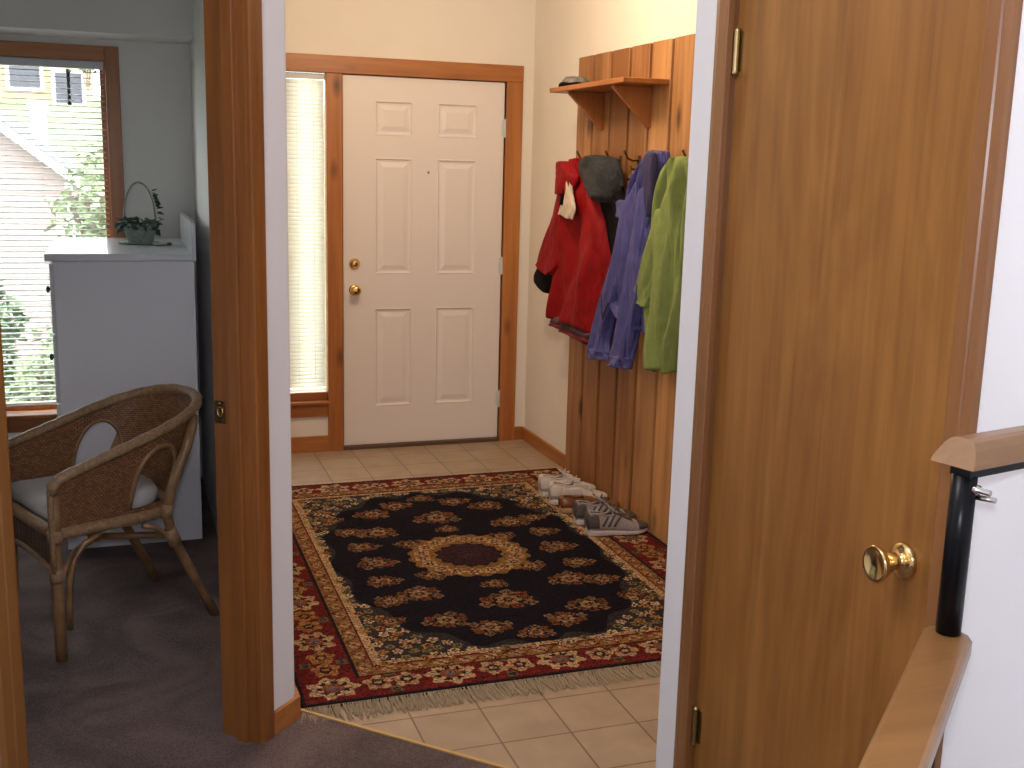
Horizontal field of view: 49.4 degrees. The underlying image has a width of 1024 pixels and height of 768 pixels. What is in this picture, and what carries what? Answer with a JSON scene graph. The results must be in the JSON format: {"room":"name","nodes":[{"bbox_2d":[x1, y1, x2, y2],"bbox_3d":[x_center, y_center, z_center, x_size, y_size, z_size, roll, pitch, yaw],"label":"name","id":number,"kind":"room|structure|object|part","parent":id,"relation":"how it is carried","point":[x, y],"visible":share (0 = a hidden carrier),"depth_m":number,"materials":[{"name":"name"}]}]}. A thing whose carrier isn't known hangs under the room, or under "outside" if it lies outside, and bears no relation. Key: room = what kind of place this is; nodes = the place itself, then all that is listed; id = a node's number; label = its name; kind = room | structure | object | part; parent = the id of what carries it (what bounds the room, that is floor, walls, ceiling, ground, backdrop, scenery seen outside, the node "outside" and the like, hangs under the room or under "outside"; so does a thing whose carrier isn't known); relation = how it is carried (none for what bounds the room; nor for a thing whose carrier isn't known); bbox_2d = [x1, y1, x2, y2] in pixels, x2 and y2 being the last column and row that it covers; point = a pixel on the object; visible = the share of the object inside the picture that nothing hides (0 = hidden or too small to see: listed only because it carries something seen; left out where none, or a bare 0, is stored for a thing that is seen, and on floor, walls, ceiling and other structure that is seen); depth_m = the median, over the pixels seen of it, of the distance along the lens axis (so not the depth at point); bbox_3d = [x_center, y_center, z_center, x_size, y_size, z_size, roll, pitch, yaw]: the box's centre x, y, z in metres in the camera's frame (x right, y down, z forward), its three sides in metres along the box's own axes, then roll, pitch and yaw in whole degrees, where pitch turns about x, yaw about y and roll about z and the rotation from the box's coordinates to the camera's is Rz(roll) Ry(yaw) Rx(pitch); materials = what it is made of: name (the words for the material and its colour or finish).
{"room":"home entrance hallway","nodes":[
{"label":"home entrance hallway","id":0,"kind":"room"},
{"bbox_2d":[0,0,193,44],"bbox_3d":[-2.591,-1.802,4.598,2.425,0.605,0.310,-2,12,-19],"label":"wall","id":1,"kind":"structure","parent":0,"point":[156,21],"depth_m":4.79,"materials":[{"name":"white paint"}]},
{"bbox_2d":[0,34,202,476],"bbox_3d":[-2.655,-0.809,5.023,2.500,2.720,0.140,-2,12,-19],"label":"wall","id":2,"kind":"structure","parent":0,"point":[156,107],"depth_m":5.22,"materials":[{"name":"white paint"}]},
{"bbox_2d":[0,40,125,432],"bbox_3d":[-2.482,-0.648,5.079,1.370,1.781,0.170,-2,12,-19],"label":"window","id":3,"kind":"structure","parent":2,"relation":"in","point":[19,418],"depth_m":5.16,"materials":[{"name":"orange wood"}]},
{"bbox_3d":[-2.499,0.152,5.226,1.370,0.020,0.150,-2,12,-19],"label":"sill","id":4,"kind":"part","parent":3,"relation":"part of","materials":[{"name":"orange wood"}]},
{"bbox_3d":[-2.446,-1.481,4.874,1.244,0.066,0.020,-2,12,-19],"label":"casing","id":5,"kind":"part","parent":3,"relation":"part of","materials":[{"name":"orange wood"}]},
{"bbox_2d":[0,57,109,406],"bbox_3d":[-2.479,-0.672,5.069,1.232,1.593,0.036,-2,12,-19],"label":"window blind","id":6,"kind":"object","parent":3,"relation":"attached to","point":[12,61],"visible":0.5,"depth_m":5.15,"materials":[{"name":"white plastic"}]},
{"bbox_3d":[-2.542,-0.662,5.035,0.811,1.583,0.001,-2,12,-19],"label":"ladder cord","id":7,"kind":"part","parent":6,"relation":"part of","materials":[{"name":"beige fabric"}]},
{"bbox_2d":[190,0,217,535],"bbox_3d":[-1.096,-0.600,4.134,0.004,2.710,2.600,-2,12,-19],"label":"wall","id":8,"kind":"structure","parent":0,"point":[197,49],"depth_m":4.87,"materials":[{"name":"white paint"}]},
{"bbox_2d":[262,0,293,709],"bbox_3d":[-1.107,-0.593,4.123,0.187,2.720,2.817,-2,12,-19],"label":"wall","id":9,"kind":"structure","parent":0,"point":[273,40],"depth_m":2.95,"materials":[{"name":"white paint"}]},
{"bbox_2d":[274,685,300,733],"bbox_3d":[-0.634,0.933,3.184,0.046,0.072,0.170,3,11,8],"label":"baseboard","id":10,"kind":"structure","parent":9,"relation":"attached to","point":[289,712],"depth_m":3.15,"materials":[{"name":"orange wood"}]},
{"bbox_2d":[18,439,666,767],"bbox_3d":[-0.694,1.131,2.472,4.400,0.056,7.800,-2,12,-19],"label":"floor","id":11,"kind":"structure","parent":0,"point":[139,685],"depth_m":3.33,"materials":[{"name":"carpet"}]},
{"bbox_2d":[8,384,219,662],"bbox_3d":[-1.372,0.428,3.817,0.624,0.786,0.525,-9,15,-43],"label":"armchair","id":12,"kind":"object","parent":11,"relation":"on","point":[55,499],"visible":0.95,"depth_m":3.69,"materials":[{"name":"brown wicker"}]},
{"bbox_3d":[-1.580,0.485,3.627,0.040,0.155,0.447,-9,15,-43],"label":"rail","id":13,"kind":"part","parent":12,"relation":"part of","materials":[{"name":"wicker"}]},
{"bbox_3d":[-1.420,0.601,3.479,0.036,0.560,0.040,-2,12,-19],"label":"leg","id":14,"kind":"part","parent":12,"relation":"part of","materials":[{"name":"wicker"}]},
{"bbox_2d":[11,474,157,520],"bbox_3d":[-1.421,0.363,3.756,0.404,0.081,0.407,-9,15,-43],"label":"cushion","id":15,"kind":"object","parent":12,"relation":"on","point":[29,500],"depth_m":3.61,"materials":[{"name":"grey fabric"}]},
{"bbox_3d":[-1.486,0.227,3.977,0.200,0.208,0.058,-4,13,-28],"label":"arch trim","id":16,"kind":"part","parent":12,"relation":"part of","materials":[{"name":"wicker"}]},
{"bbox_3d":[-1.363,0.154,3.765,0.619,0.229,0.525,-9,15,-43],"label":"arm rail","id":17,"kind":"part","parent":12,"relation":"part of","materials":[{"name":"wicker"}]},
{"bbox_3d":[-1.394,0.400,4.088,0.207,0.735,0.065,-8,14,-39],"label":"leg","id":18,"kind":"part","parent":12,"relation":"part of","materials":[{"name":"wicker"}]},
{"bbox_3d":[-1.178,0.297,3.663,0.058,0.208,0.200,8,13,30],"label":"arch trim","id":19,"kind":"part","parent":12,"relation":"part of","materials":[{"name":"wicker"}]},
{"bbox_3d":[-1.103,0.465,3.791,0.065,0.735,0.206,11,15,41],"label":"leg","id":20,"kind":"part","parent":12,"relation":"part of","materials":[{"name":"wicker"}]},
{"bbox_2d":[44,212,201,549],"bbox_3d":[-1.701,-0.072,4.896,0.577,1.319,0.937,-2,12,-19],"label":"dresser","id":21,"kind":"object","parent":11,"relation":"on","point":[124,315],"visible":0.62,"depth_m":4.44,"materials":[{"name":"grey laminate"}]},
{"bbox_3d":[-1.932,-0.416,4.748,0.016,0.270,0.905,-2,12,-19],"label":"drawer","id":22,"kind":"part","parent":21,"relation":"part of","materials":[{"name":"grey laminate"}]},
{"bbox_3d":[-1.939,-0.145,4.801,0.016,0.270,0.905,-2,12,-19],"label":"drawer","id":23,"kind":"part","parent":21,"relation":"part of","materials":[{"name":"grey laminate"}]},
{"bbox_3d":[-1.946,0.127,4.855,0.016,0.270,0.905,-2,12,-19],"label":"drawer","id":24,"kind":"part","parent":21,"relation":"part of","materials":[{"name":"grey laminate"}]},
{"bbox_2d":[114,181,163,244],"bbox_3d":[-1.629,-0.748,4.864,0.218,0.269,0.204,-2,12,-19],"label":"basket","id":25,"kind":"object","parent":21,"relation":"on","point":[137,233],"visible":0.98,"depth_m":4.85,"materials":[{"name":"green wicker"}]},
{"bbox_3d":[-1.627,-0.788,4.859,0.139,0.189,0.019,-2,12,-19],"label":"handle","id":26,"kind":"part","parent":25,"relation":"part of","materials":[{"name":"wicker"}]},
{"bbox_2d":[153,242,171,245],"bbox_3d":[-1.502,-0.601,4.775,0.088,0.014,0.024,-8,15,-40],"label":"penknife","id":27,"kind":"object","parent":21,"relation":"on","point":[156,243],"visible":1,"depth_m":4.77,"materials":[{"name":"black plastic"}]},
{"bbox_3d":[-1.504,-0.599,4.759,0.064,0.011,0.002,-8,15,-40],"label":"blade","id":28,"kind":"part","parent":27,"relation":"part of","materials":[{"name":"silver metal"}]},
{"bbox_3d":[-1.422,-0.655,4.874,0.018,0.152,0.937,-2,12,-19],"label":"rail","id":29,"kind":"part","parent":21,"relation":"part of","materials":[{"name":"grey laminate"}]},
{"bbox_2d":[300,708,510,767],"bbox_3d":[-0.148,1.013,3.025,1.141,0.021,0.010,7,12,25],"label":"trim","id":30,"kind":"structure","parent":11,"relation":"on","point":[302,710],"depth_m":3.09,"materials":[{"name":"gold metal"}]},
{"bbox_2d":[292,468,667,724],"bbox_3d":[-0.175,0.709,4.535,1.724,0.014,2.382,-2,12,-19],"label":"area rug","id":31,"kind":"object","parent":11,"relation":"on","point":[403,588],"visible":0.8,"depth_m":4.15,"materials":[{"name":"black fabric"}]},
{"bbox_2d":[538,468,596,496],"bbox_3d":[0.270,0.470,5.420,0.299,0.139,0.110,-2,12,-16],"label":"sneaker","id":32,"kind":"object","parent":31,"relation":"on","point":[543,479],"visible":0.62,"depth_m":5.38,"materials":[{"name":"white leather"}]},
{"bbox_2d":[538,474,550,489],"bbox_3d":[0.153,0.471,5.386,0.056,0.074,0.080,-2,12,-16],"label":"heels","id":33,"kind":"structure","parent":32,"relation":"on","point":[544,482],"depth_m":5.36,"materials":[{"name":"white leather"}]},
{"bbox_2d":[548,475,607,504],"bbox_3d":[0.314,0.495,5.297,0.299,0.139,0.110,-1,11,-14],"label":"sneaker","id":34,"kind":"object","parent":31,"relation":"on","point":[556,489],"visible":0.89,"depth_m":5.26,"materials":[{"name":"grey rubber"}]},
{"bbox_2d":[548,481,561,497],"bbox_3d":[0.197,0.496,5.268,0.056,0.074,0.080,-1,11,-14],"label":"heels","id":35,"kind":"structure","parent":34,"relation":"on","point":[555,491],"depth_m":5.24,"materials":[{"name":"white leather"}]},
{"bbox_3d":[0.285,0.509,5.256,0.086,0.044,0.015,-1,11,-11],"label":"panel","id":36,"kind":"part","parent":34,"relation":"part of","materials":[{"name":"white leather"}]},
{"bbox_2d":[558,495,618,513],"bbox_3d":[0.356,0.549,5.183,0.298,0.080,0.110,-2,12,-17],"label":"leather shoe","id":37,"kind":"object","parent":31,"relation":"on","point":[565,502],"visible":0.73,"depth_m":5.13,"materials":[{"name":"brown leather"}]},
{"bbox_2d":[558,496,572,507],"bbox_3d":[0.241,0.538,5.145,0.056,0.048,0.080,-2,12,-17],"label":"heels","id":38,"kind":"structure","parent":37,"relation":"on","point":[564,502],"depth_m":5.12,"materials":[{"name":"brown leather"}]},
{"bbox_2d":[572,493,635,524],"bbox_3d":[0.414,0.554,5.010,0.299,0.139,0.110,-2,12,-15],"label":"sneaker","id":39,"kind":"object","parent":31,"relation":"on","point":[579,507],"visible":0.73,"depth_m":4.97,"materials":[{"name":"grey rubber"}]},
{"bbox_2d":[572,500,586,517],"bbox_3d":[0.297,0.555,4.979,0.056,0.074,0.080,-2,12,-15],"label":"heels","id":40,"kind":"structure","parent":39,"relation":"on","point":[579,510],"depth_m":4.95,"materials":[{"name":"grey"}]},
{"bbox_2d":[584,503,648,536],"bbox_3d":[0.457,0.583,4.869,0.299,0.139,0.110,-2,12,-17],"label":"sneaker","id":41,"kind":"object","parent":31,"relation":"on","point":[614,521],"visible":1,"depth_m":4.83,"materials":[{"name":"grey rubber"}]},
{"bbox_2d":[584,511,599,528],"bbox_3d":[0.341,0.585,4.833,0.056,0.074,0.080,-2,12,-17],"label":"heels","id":42,"kind":"structure","parent":41,"relation":"on","point":[593,522],"depth_m":4.81,"materials":[{"name":"grey"}]},
{"bbox_2d":[858,625,971,767],"bbox_3d":[0.168,0.937,0.846,0.070,0.994,1.657,7,13,28],"label":"guard rail","id":43,"kind":"object","parent":11,"relation":"on","point":[909,733],"visible":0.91,"depth_m":1.25,"materials":[{"name":"brown wood"}]},
{"bbox_2d":[931,425,1023,636],"bbox_3d":[0.654,0.187,1.472,0.240,0.258,0.076,-5,13,-32],"label":"handrail","id":44,"kind":"object","parent":43,"relation":"on","point":[970,457],"visible":1,"depth_m":1.41,"materials":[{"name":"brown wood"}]},
{"bbox_3d":[0.568,0.218,1.425,0.032,0.212,0.032,-2,12,-19],"label":"post","id":45,"kind":"part","parent":44,"relation":"part of","materials":[{"name":"black metal"}]},
{"bbox_2d":[285,0,535,436],"bbox_3d":[-0.754,-0.967,6.075,1.773,2.720,0.120,-2,12,-19],"label":"wall","id":46,"kind":"structure","parent":0,"point":[500,32],"depth_m":5.97,"materials":[{"name":"beige paint"}]},
{"bbox_2d":[286,72,326,391],"bbox_3d":[-1.103,-0.790,5.958,0.208,1.690,0.036,-2,12,-19],"label":"window blind","id":47,"kind":"object","parent":46,"relation":"attached to","point":[304,95],"visible":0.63,"depth_m":5.95,"materials":[{"name":"white plastic"}]},
{"bbox_3d":[-1.099,-0.783,5.947,0.089,1.680,0.001,-2,12,-19],"label":"ladder cord","id":48,"kind":"part","parent":47,"relation":"part of","materials":[{"name":"beige fabric"}]},
{"bbox_2d":[290,391,328,417],"bbox_3d":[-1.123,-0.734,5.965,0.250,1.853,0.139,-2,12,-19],"label":"window sill","id":49,"kind":"structure","parent":46,"relation":"in","point":[308,403],"depth_m":6.10,"materials":[{"name":"orange wood"}]},
{"bbox_3d":[-1.125,0.066,6.124,0.214,0.044,0.040,-2,12,-19],"label":"rail","id":50,"kind":"part","parent":49,"relation":"part of","materials":[{"name":"orange wood"}]},
{"bbox_3d":[-1.135,0.101,6.104,0.250,0.018,0.085,-2,12,-19],"label":"sill","id":51,"kind":"part","parent":49,"relation":"part of","materials":[{"name":"orange wood"}]},
{"bbox_2d":[291,435,328,452],"bbox_3d":[-1.302,0.340,6.077,0.602,0.088,0.018,-2,12,-19],"label":"baseboard","id":52,"kind":"structure","parent":46,"relation":"attached to","point":[304,444],"depth_m":6.13,"materials":[{"name":"orange wood"}]},
{"bbox_2d":[286,53,523,450],"bbox_3d":[-0.621,-0.686,6.136,1.372,2.122,0.161,-2,12,-19],"label":"door","id":53,"kind":"structure","parent":46,"relation":"in","point":[422,158],"depth_m":6.15,"materials":[{"name":"white wood"}]},
{"bbox_3d":[-0.963,-0.631,6.028,0.083,2.028,0.078,-2,12,-19],"label":"casing","id":54,"kind":"part","parent":53,"relation":"part of","materials":[{"name":"orange wood"}]},
{"bbox_3d":[-0.848,-0.506,6.042,0.062,0.062,0.067,-2,12,-19],"label":"knob","id":55,"kind":"part","parent":53,"relation":"part of","materials":[{"name":"gold metal"}]},
{"bbox_3d":[-0.596,-1.684,5.941,1.372,0.088,0.078,-2,12,-19],"label":"casing","id":56,"kind":"part","parent":53,"relation":"part of","materials":[{"name":"orange wood"}]},
{"bbox_3d":[-0.018,-0.671,6.352,0.092,2.028,0.078,-2,12,-19],"label":"casing","id":57,"kind":"part","parent":53,"relation":"part of","materials":[{"name":"orange wood"}]},
{"bbox_2d":[514,426,522,439],"bbox_3d":[0.035,0.288,6.538,0.053,0.078,0.013,-2,12,-19],"label":"baseboard","id":58,"kind":"structure","parent":46,"relation":"attached to","point":[518,431],"depth_m":6.53,"materials":[{"name":"orange wood"}]},
{"bbox_2d":[524,0,696,453],"bbox_3d":[0.758,-0.638,4.594,0.100,2.720,3.940,-2,12,-19],"label":"wall","id":59,"kind":"structure","parent":0,"point":[566,31],"depth_m":5.93,"materials":[{"name":"beige paint"}]},
{"bbox_2d":[522,427,564,468],"bbox_3d":[0.183,0.356,6.219,0.013,0.075,0.726,-2,12,-19],"label":"baseboard","id":60,"kind":"structure","parent":59,"relation":"attached to","point":[541,445],"depth_m":6.21,"materials":[{"name":"orange wood"}]},
{"bbox_2d":[565,34,694,544],"bbox_3d":[0.783,-0.299,4.355,0.032,2.101,2.859,-2,12,-19],"label":"panelling","id":61,"kind":"object","parent":59,"relation":"attached to","point":[620,422],"visible":0.22,"depth_m":5.02,"materials":[{"name":"brown wood"}]},
{"bbox_2d":[550,76,668,129],"bbox_3d":[0.411,-1.262,4.949,0.208,0.246,0.840,-2,12,-19],"label":"wall shelf","id":62,"kind":"object","parent":61,"relation":"attached to","point":[635,92],"depth_m":4.76,"materials":[{"name":"orange wood"}]},
{"bbox_3d":[0.301,-1.419,5.245,0.168,0.057,0.158,-2,12,-19],"label":"knit cap","id":63,"kind":"part","parent":62,"relation":"part of","materials":[{"name":"grey fabric"}]},
{"bbox_3d":[0.299,-1.420,5.248,0.140,0.057,0.142,7,12,26],"label":"crown","id":64,"kind":"part","parent":62,"relation":"part of","materials":[{"name":"grey fabric"}]},
{"bbox_2d":[604,150,621,164],"bbox_3d":[0.454,-1.012,5.048,0.082,0.093,0.022,-2,12,-19],"label":"coat hook","id":65,"kind":"object","parent":61,"relation":"attached to","point":[620,157],"visible":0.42,"depth_m":5.05,"materials":[{"name":"brown metal"}]},
{"bbox_2d":[578,155,625,256],"bbox_3d":[0.412,-0.773,4.995,0.158,0.497,0.489,-2,12,-19],"label":"jacket","id":66,"kind":"object","parent":65,"relation":"hanging from","point":[601,175],"visible":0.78,"depth_m":4.90,"materials":[{"name":"black fabric"}]},
{"bbox_2d":[578,155,622,202],"bbox_3d":[0.380,-0.925,5.018,0.126,0.209,0.367,-2,12,-19],"label":"hood","id":67,"kind":"object","parent":66,"relation":"attached to","point":[601,175],"depth_m":4.89,"materials":[{"name":"grey fabric"}]},
{"bbox_2d":[623,150,640,169],"bbox_3d":[0.519,-0.974,4.863,0.082,0.093,0.022,-2,12,-19],"label":"coat hook","id":68,"kind":"object","parent":61,"relation":"attached to","point":[624,151],"visible":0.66,"depth_m":4.86,"materials":[{"name":"brown metal"}]},
{"bbox_2d":[655,0,1023,767],"bbox_3d":[1.073,0.122,0.766,0.115,2.720,3.874,-2,12,-19],"label":"wall","id":69,"kind":"structure","parent":0,"point":[984,728],"depth_m":1.67,"materials":[{"name":"white paint"}]},
{"bbox_2d":[673,0,1022,767],"bbox_3d":[0.588,0.132,2.110,0.162,2.120,0.856,-2,12,-19],"label":"door","id":70,"kind":"structure","parent":69,"relation":"in","point":[857,155],"depth_m":2.04,"materials":[{"name":"brown wood"}]},
{"bbox_3d":[0.419,0.057,2.467,0.014,2.120,0.056,-2,12,-19],"label":"casing","id":71,"kind":"part","parent":70,"relation":"part of","materials":[{"name":"brown wood"}]},
{"bbox_3d":[0.628,0.297,1.857,0.062,0.064,0.064,-2,12,-19],"label":"knob","id":72,"kind":"part","parent":70,"relation":"part of","materials":[{"name":"gold metal"}]},
{"bbox_3d":[0.679,0.209,1.726,0.014,2.120,0.056,-2,12,-19],"label":"casing","id":73,"kind":"part","parent":70,"relation":"part of","materials":[{"name":"brown wood"}]},
{"bbox_3d":[-1.383,-0.081,1.485,2.254,2.720,2.254,-2,12,-19],"label":"wall","id":74,"kind":"structure","parent":0,"visible":0},
{"bbox_2d":[0,0,274,767],"bbox_3d":[-0.882,0.009,2.545,0.136,2.120,0.877,7,12,25],"label":"door frame","id":75,"kind":"structure","parent":74,"relation":"in","point":[233,46],"depth_m":2.83,"materials":[{"name":"red wood"}]},
{"bbox_3d":[-1.007,0.081,2.158,0.017,2.120,0.061,7,12,25],"label":"casing","id":76,"kind":"part","parent":75,"relation":"part of","materials":[{"name":"brown wood"}]},
{"bbox_3d":[-0.766,0.073,2.922,0.035,0.060,0.002,7,12,25],"label":"strike plate","id":77,"kind":"part","parent":75,"relation":"part of","materials":[{"name":"brown metal"}]},
{"bbox_3d":[-0.650,-0.051,2.880,0.017,2.120,0.061,7,12,25],"label":"casing","id":78,"kind":"part","parent":75,"relation":"part of","materials":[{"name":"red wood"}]},
{"bbox_3d":[0.344,-1.076,5.363,0.082,0.093,0.022,-2,12,-19],"label":"coat hook","id":79,"kind":"object","parent":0,"visible":0},
{"bbox_2d":[534,157,610,344],"bbox_3d":[0.285,-0.653,5.385,0.162,0.871,0.973,-2,12,-19],"label":"jacket","id":80,"kind":"object","parent":79,"relation":"hanging from","point":[573,263],"visible":0.66,"depth_m":5.29,"materials":[{"name":"red fabric"}]},
{"bbox_2d":[558,181,575,219],"bbox_3d":[0.256,-0.897,5.274,0.033,0.231,0.217,-2,12,-19],"label":"glove","id":81,"kind":"object","parent":80,"relation":"hanging from","point":[567,209],"visible":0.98,"depth_m":5.24,"materials":[{"name":"white fabric"}]},
{"bbox_2d":[555,161,578,194],"bbox_3d":[0.247,-0.981,5.307,0.064,0.158,0.244,-2,12,-19],"label":"hood","id":82,"kind":"object","parent":80,"relation":"attached to","point":[568,171],"depth_m":5.25,"materials":[{"name":"red fabric"}]},
{"bbox_3d":[0.609,-0.921,4.608,0.082,0.093,0.022,-2,12,-19],"label":"coat hook","id":83,"kind":"object","parent":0,"visible":0},
{"bbox_2d":[586,150,669,368],"bbox_3d":[0.491,-0.529,4.822,0.166,0.942,0.597,-2,12,-19],"label":"jacket","id":84,"kind":"object","parent":83,"relation":"hanging from","point":[615,305],"visible":0.83,"depth_m":4.73,"materials":[{"name":"fabric"}]},
{"bbox_3d":[0.697,-0.870,4.358,0.082,0.093,0.022,-2,12,-19],"label":"coat hook","id":85,"kind":"object","parent":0,"visible":0},
{"bbox_2d":[630,156,688,373],"bbox_3d":[0.608,-0.471,4.495,0.134,0.877,0.453,-2,12,-19],"label":"jacket","id":86,"kind":"object","parent":85,"relation":"hanging from","point":[659,281],"visible":0.78,"depth_m":4.41,"materials":[{"name":"green fabric"}]},
{"label":"outside","id":87,"kind":"structure","parent":0,"visible":0},
{"bbox_2d":[0,96,325,401],"bbox_3d":[-15.429,-5.979,28.850,50.000,5.800,54.240,-2,12,-19],"label":"lawn","id":88,"kind":"structure","parent":87,"point":[95,98],"depth_m":28.07,"materials":[{"name":"green plant"}]},
{"bbox_2d":[0,266,31,401],"bbox_3d":[-4.443,-0.200,9.079,0.994,2.038,0.894,-2,12,-19],"label":"shrub","id":89,"kind":"object","parent":88,"relation":"on","point":[1,292],"visible":0.52,"depth_m":9.13,"materials":[{"name":"green plant"}]},
{"bbox_2d":[5,317,55,401],"bbox_3d":[-3.366,0.352,8.506,0.913,1.831,0.883,2,11,2],"label":"shrub","id":90,"kind":"object","parent":88,"relation":"on","point":[36,329],"visible":0.12,"depth_m":8.28,"materials":[{"name":"green plant"}]},
{"bbox_2d":[0,100,88,362],"bbox_3d":[-7.706,-1.827,13.555,4.960,5.136,3.380,-2,12,-19],"label":"house","id":91,"kind":"structure","parent":88,"relation":"on","point":[31,107],"depth_m":12.82,"materials":[{"name":"pink"}]},
{"bbox_2d":[0,65,92,104],"bbox_3d":[-17.696,-11.132,37.920,6.800,3.700,7.000,-2,12,-19],"label":"house","id":92,"kind":"structure","parent":88,"relation":"on","point":[2,71],"depth_m":35.88,"materials":[{"name":"yellow"}]},
{"bbox_3d":[-15.581,-9.884,35.605,0.900,0.750,0.060,-2,12,-19],"label":"pane","id":93,"kind":"part","parent":92,"relation":"part of","materials":[{"name":"grey glass"}]},
{"bbox_3d":[-14.574,-9.584,36.021,0.350,0.950,0.060,-2,12,-19],"label":"pane","id":94,"kind":"part","parent":92,"relation":"part of","materials":[{"name":"grey glass"}]},
{"bbox_3d":[-14.148,-9.602,36.167,0.350,0.950,0.060,-2,12,-19],"label":"pane","id":95,"kind":"part","parent":92,"relation":"part of","materials":[{"name":"grey glass"}]},
{"bbox_2d":[43,139,106,237],"bbox_3d":[-3.825,-1.251,10.276,0.853,1.970,1.106,1,11,-2],"label":"tree","id":96,"kind":"object","parent":88,"relation":"on","point":[89,160],"visible":0.33,"depth_m":10.06,"materials":[{"name":"green plant"}]},
{"bbox_2d":[69,69,98,86],"bbox_3d":[-11.059,-8.770,28.857,1.581,2.096,1.129,-2,12,-19],"label":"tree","id":97,"kind":"object","parent":88,"relation":"on","point":[88,75],"visible":0.04,"depth_m":29.04,"materials":[{"name":"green plant"}]}
]}

